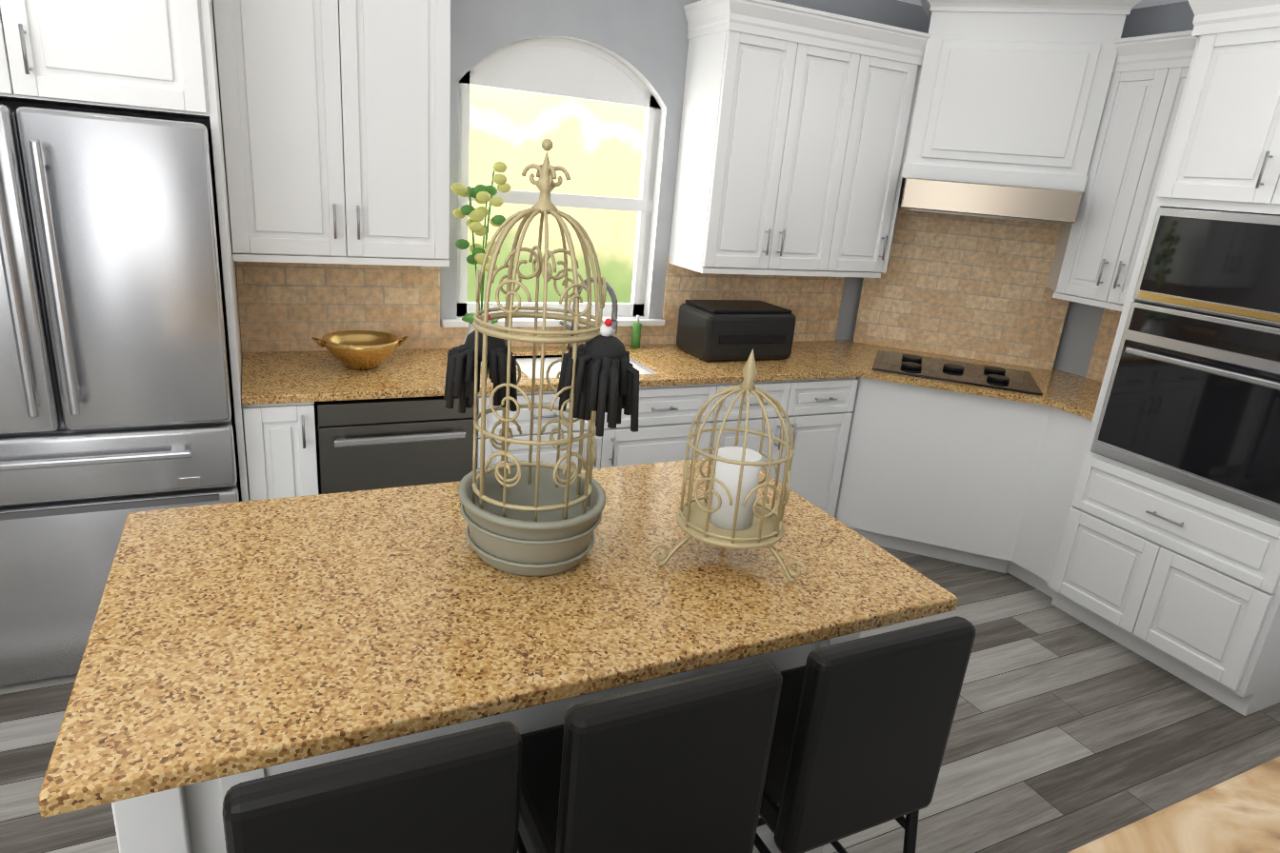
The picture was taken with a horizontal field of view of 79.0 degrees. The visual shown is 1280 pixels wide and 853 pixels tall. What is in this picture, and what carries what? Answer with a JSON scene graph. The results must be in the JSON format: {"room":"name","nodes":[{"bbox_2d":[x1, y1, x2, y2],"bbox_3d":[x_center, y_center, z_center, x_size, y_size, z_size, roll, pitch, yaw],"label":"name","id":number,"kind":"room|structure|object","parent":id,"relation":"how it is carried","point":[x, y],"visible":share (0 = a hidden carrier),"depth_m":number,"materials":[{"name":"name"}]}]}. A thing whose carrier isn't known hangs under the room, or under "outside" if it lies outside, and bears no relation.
{"room":"kitchen","nodes":[
{"label":"kitchen","id":0,"kind":"room"},
{"bbox_2d":[0,0,929,349],"bbox_3d":[-1.931,-0.693,2.920,9.150,2.680,0.150,-4,20,-26],"label":"wall","id":1,"kind":"structure","parent":0,"point":[646,42],"depth_m":3.43,"materials":[{"name":"grey paint"}]},
{"bbox_2d":[0,0,217,125],"bbox_3d":[-1.804,-1.256,2.284,0.923,0.560,0.678,-4,20,-26],"label":"upper cabinet","id":2,"kind":"object","parent":1,"relation":"attached to","point":[155,57],"depth_m":2.15,"materials":[{"name":"white wood"}]},
{"bbox_2d":[209,0,450,266],"bbox_3d":[-1.116,-1.163,2.862,0.753,1.020,0.347,-4,20,-26],"label":"upper cabinet","id":3,"kind":"object","parent":1,"relation":"attached to","point":[333,115],"depth_m":2.73,"materials":[{"name":"white wood"}]},
{"bbox_2d":[440,37,664,327],"bbox_3d":[-0.353,-1.080,3.523,1.100,1.240,0.162,-4,20,-26],"label":"window","id":4,"kind":"structure","parent":1,"relation":"in","point":[562,67],"depth_m":3.47,"materials":[{"name":"white"}]},
{"bbox_2d":[667,15,876,274],"bbox_3d":[0.601,-1.283,3.687,0.764,1.020,0.347,-4,20,-26],"label":"upper cabinet","id":5,"kind":"object","parent":1,"relation":"attached to","point":[772,122],"depth_m":3.53,"materials":[{"name":"white wood"}]},
{"bbox_2d":[841,41,918,278],"bbox_3d":[1.027,-1.313,3.892,0.409,1.020,0.347,-4,20,-26],"label":"upper cabinet","id":6,"kind":"object","parent":1,"relation":"attached to","point":[872,212],"depth_m":3.78,"materials":[{"name":"white wood"}]},
{"bbox_2d":[0,545,1279,852],"bbox_3d":[-1.087,1.274,1.449,9.150,0.001,4.900,-4,20,-26],"label":"floor","id":7,"kind":"structure","parent":0,"point":[1069,732],"depth_m":2.64,"materials":[{"name":"grey wood"}]},
{"bbox_2d":[0,104,241,686],"bbox_3d":[-1.871,-0.105,2.592,0.909,1.778,0.766,-4,20,-26],"label":"fridge","id":8,"kind":"object","parent":7,"relation":"on","point":[116,403],"visible":0.88,"depth_m":2.32,"materials":[{"name":"silver metal"}]},
{"bbox_2d":[236,365,319,501],"bbox_3d":[-1.408,0.244,3.064,0.224,0.900,0.637,-4,20,-26],"label":"base cabinet","id":9,"kind":"object","parent":7,"relation":"on","point":[278,456],"depth_m":2.71,"materials":[{"name":"white wood"}]},
{"bbox_2d":[221,721,521,852],"bbox_3d":[-0.441,0.854,1.292,0.404,1.001,0.437,-4,20,-26],"label":"bar stool","id":10,"kind":"object","parent":7,"relation":"on","point":[457,792],"visible":1,"depth_m":1.01,"materials":[{"name":"black leather"}]},
{"bbox_2d":[314,396,473,494],"bbox_3d":[-1.028,0.241,3.200,0.562,0.885,0.635,-4,20,-26],"label":"dishwasher","id":11,"kind":"object","parent":7,"relation":"on","point":[370,444],"visible":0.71,"depth_m":2.86,"materials":[{"name":"silver metal"}]},
{"bbox_2d":[112,637,859,852],"bbox_3d":[-0.309,0.707,1.945,1.601,0.895,0.662,-4,20,-26],"label":"kitchen island","id":12,"kind":"object","parent":7,"relation":"on","point":[190,822],"depth_m":1.37,"materials":[{"name":"white wood"}]},
{"bbox_2d":[38,458,958,818],"bbox_3d":[-0.230,0.297,1.719,1.620,0.035,0.898,-4,20,-26],"label":"island countertop","id":13,"kind":"structure","parent":12,"relation":"on","point":[227,642],"depth_m":1.46,"materials":[{"name":"beige stone"}]},
{"bbox_2d":[443,139,639,577],"bbox_3d":[-0.212,-0.135,1.596,0.332,0.861,0.378,-4,20,-26],"label":"birdcage","id":14,"kind":"object","parent":13,"relation":"on","point":[537,518],"visible":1,"depth_m":1.57,"materials":[{"name":"beige metal"}]},
{"bbox_2d":[648,348,807,582],"bbox_3d":[0.184,0.069,1.679,0.323,0.485,0.343,-4,20,-26],"label":"lantern","id":15,"kind":"object","parent":13,"relation":"on","point":[727,512],"visible":1,"depth_m":1.67,"materials":[{"name":"beige metal"}]},
{"bbox_2d":[476,384,731,469],"bbox_3d":[-0.285,0.166,3.603,1.118,0.900,0.637,-4,20,-26],"label":"base cabinet","id":16,"kind":"object","parent":7,"relation":"on","point":[666,416],"depth_m":3.31,"materials":[{"name":"white wood"}]},
{"bbox_2d":[517,660,782,852],"bbox_3d":[-0.045,0.826,1.482,0.404,1.001,0.437,-4,20,-26],"label":"bar stool","id":17,"kind":"object","parent":7,"relation":"on","point":[679,767],"visible":0.83,"depth_m":1.22,"materials":[{"name":"black leather"}]},
{"bbox_2d":[723,377,849,512],"bbox_3d":[0.502,0.111,3.981,0.857,0.900,0.637,-4,20,-26],"label":"base cabinet","id":18,"kind":"object","parent":7,"relation":"on","point":[813,409],"depth_m":3.71,"materials":[{"name":"white wood"}]},
{"bbox_2d":[754,616,975,852],"bbox_3d":[0.351,0.799,1.672,0.404,1.001,0.437,-4,20,-26],"label":"bar stool","id":19,"kind":"object","parent":7,"relation":"on","point":[862,730],"visible":0.83,"depth_m":1.42,"materials":[{"name":"black leather"}]},
{"bbox_2d":[826,373,1047,573],"bbox_3d":[1.547,0.137,4.178,1.304,0.900,1.217,-4,20,-26],"label":"base cabinet","id":20,"kind":"object","parent":7,"relation":"on","point":[911,475],"depth_m":3.80,"materials":[{"name":"white wood"}]},
{"bbox_2d":[240,342,860,407],"bbox_3d":[-0.270,-0.271,3.441,2.664,0.030,0.652,-4,20,-26],"label":"countertop","id":21,"kind":"structure","parent":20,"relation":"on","point":[266,376],"depth_m":3.11,"materials":[{"name":"beige stone"}]},
{"bbox_2d":[311,330,408,370],"bbox_3d":[-1.093,-0.293,3.049,0.362,0.118,0.284,-4,20,-26],"label":"brass bowl","id":22,"kind":"object","parent":21,"relation":"on","point":[361,350],"visible":1,"depth_m":3.00,"materials":[{"name":"gold metal"}]},
{"bbox_2d":[450,161,511,366],"bbox_3d":[-0.644,-0.662,3.176,0.235,0.812,0.202,-4,20,-26],"label":"plant","id":23,"kind":"object","parent":21,"relation":"on","point":[481,194],"visible":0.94,"depth_m":3.15,"materials":[{"name":"green plant"}]},
{"bbox_2d":[512,354,655,377],"bbox_3d":[-0.270,-0.164,3.461,0.621,0.215,0.449,-4,20,-26],"label":"sink","id":24,"kind":"object","parent":21,"relation":"in","point":[525,361],"depth_m":3.50,"materials":[{"name":"white ceramic"}]},
{"bbox_2d":[556,277,620,350],"bbox_3d":[-0.211,-0.511,3.575,0.278,0.353,0.211,-4,20,-26],"label":"faucet","id":25,"kind":"object","parent":21,"relation":"on","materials":[{"name":"silver metal"}]},
{"bbox_2d":[631,315,641,348],"bbox_3d":[-0.016,-0.464,3.791,0.044,0.160,0.042,-4,20,-26],"label":"soap bottle","id":26,"kind":"object","parent":21,"relation":"on","point":[636,334],"visible":0.96,"depth_m":3.78,"materials":[{"name":"green plastic"}]},
{"bbox_2d":[676,300,796,361],"bbox_3d":[0.471,-0.475,3.816,0.500,0.245,0.328,-4,20,-26],"label":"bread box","id":27,"kind":"object","parent":21,"relation":"on","point":[711,330],"visible":1,"depth_m":3.69,"materials":[{"name":"black plastic"}]},
{"bbox_2d":[792,339,1108,430],"bbox_3d":[1.661,-0.268,3.947,1.247,0.030,1.452,-4,20,-26],"label":"countertop","id":28,"kind":"structure","parent":20,"relation":"on","point":[1066,397],"depth_m":3.65,"materials":[{"name":"beige stone"}]},
{"bbox_2d":[872,349,1042,396],"bbox_3d":[1.567,-0.287,3.881,0.760,0.029,0.500,11,19,17],"label":"cooktop","id":29,"kind":"object","parent":28,"relation":"in","point":[974,374],"visible":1,"depth_m":3.82,"materials":[{"name":"black glass"}]},
{"bbox_2d":[1009,419,1099,588],"bbox_3d":[2.167,0.343,3.711,0.617,0.900,0.235,-4,20,-26],"label":"base cabinet","id":30,"kind":"object","parent":7,"relation":"on","point":[1057,451],"depth_m":3.59,"materials":[{"name":"white wood"}]},
{"bbox_2d":[1036,445,1279,716],"bbox_3d":[2.357,0.573,3.258,0.697,0.775,0.831,-4,20,-26],"label":"base cabinet","id":31,"kind":"object","parent":7,"relation":"on","point":[1187,580],"depth_m":3.04,"materials":[{"name":"white wood"}]},
{"bbox_2d":[1090,207,1279,521],"bbox_3d":[2.235,-0.261,2.887,0.377,1.005,0.750,-4,20,-26],"label":"built-in oven","id":32,"kind":"object","parent":31,"relation":"in","point":[1191,401],"visible":1,"depth_m":2.87,"materials":[{"name":"black glass"}]},
{"bbox_2d":[1067,757,1279,852],"bbox_3d":[0.115,1.095,0.465,2.025,1.145,0.715,-4,20,-26],"label":"table top","id":33,"kind":"object","parent":7,"relation":"on","point":[1240,813],"visible":1,"depth_m":0.81,"materials":[{"name":"beige wood"}]},
{"bbox_2d":[849,201,1074,373],"bbox_3d":[1.741,-0.759,4.178,0.746,0.770,0.746,-4,20,-26],"label":"tile backsplash","id":34,"kind":"structure","parent":0,"point":[964,293],"depth_m":4.16,"materials":[{"name":"beige tile"}]},
{"bbox_2d":[883,0,1165,194],"bbox_3d":[1.761,-1.602,3.733,0.821,0.846,0.821,-4,20,-26],"label":"upper cabinet","id":35,"kind":"object","parent":0,"relation":"attached to","point":[1043,160],"depth_m":3.56,"materials":[{"name":"white wood"}]},
{"bbox_2d":[898,0,1188,9],"bbox_3d":[-0.863,-1.313,0.605,9.150,0.100,4.900,-4,20,-26],"label":"ceiling","id":36,"kind":"structure","parent":0,"point":[1146,3],"depth_m":3.58,"materials":[{"name":"grey paint"}]},
{"bbox_2d":[1052,0,1194,377],"bbox_3d":[2.936,-0.270,2.914,0.150,2.680,4.900,-4,20,-26],"label":"wall","id":37,"kind":"structure","parent":0,"point":[1080,330],"depth_m":3.98,"materials":[{"name":"grey paint"}]},
{"bbox_2d":[1043,49,1184,312],"bbox_3d":[2.311,-1.059,3.453,0.405,1.020,0.552,-4,20,-26],"label":"upper cabinet","id":38,"kind":"object","parent":37,"relation":"attached to","point":[1103,234],"depth_m":3.46,"materials":[{"name":"white wood"}]},
{"bbox_2d":[1142,0,1279,216],"bbox_3d":[2.503,-1.106,2.710,0.697,0.740,0.831,-4,20,-26],"label":"upper cabinet","id":39,"kind":"object","parent":37,"relation":"attached to","point":[1219,143],"depth_m":2.77,"materials":[{"name":"white wood"}]},
{"label":"outside","id":40,"kind":"structure","parent":0,"visible":0},
{"bbox_2d":[466,84,645,302],"bbox_3d":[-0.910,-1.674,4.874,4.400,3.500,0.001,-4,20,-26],"label":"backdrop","id":41,"kind":"structure","parent":40,"point":[596,150],"depth_m":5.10,"materials":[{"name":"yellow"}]}
]}

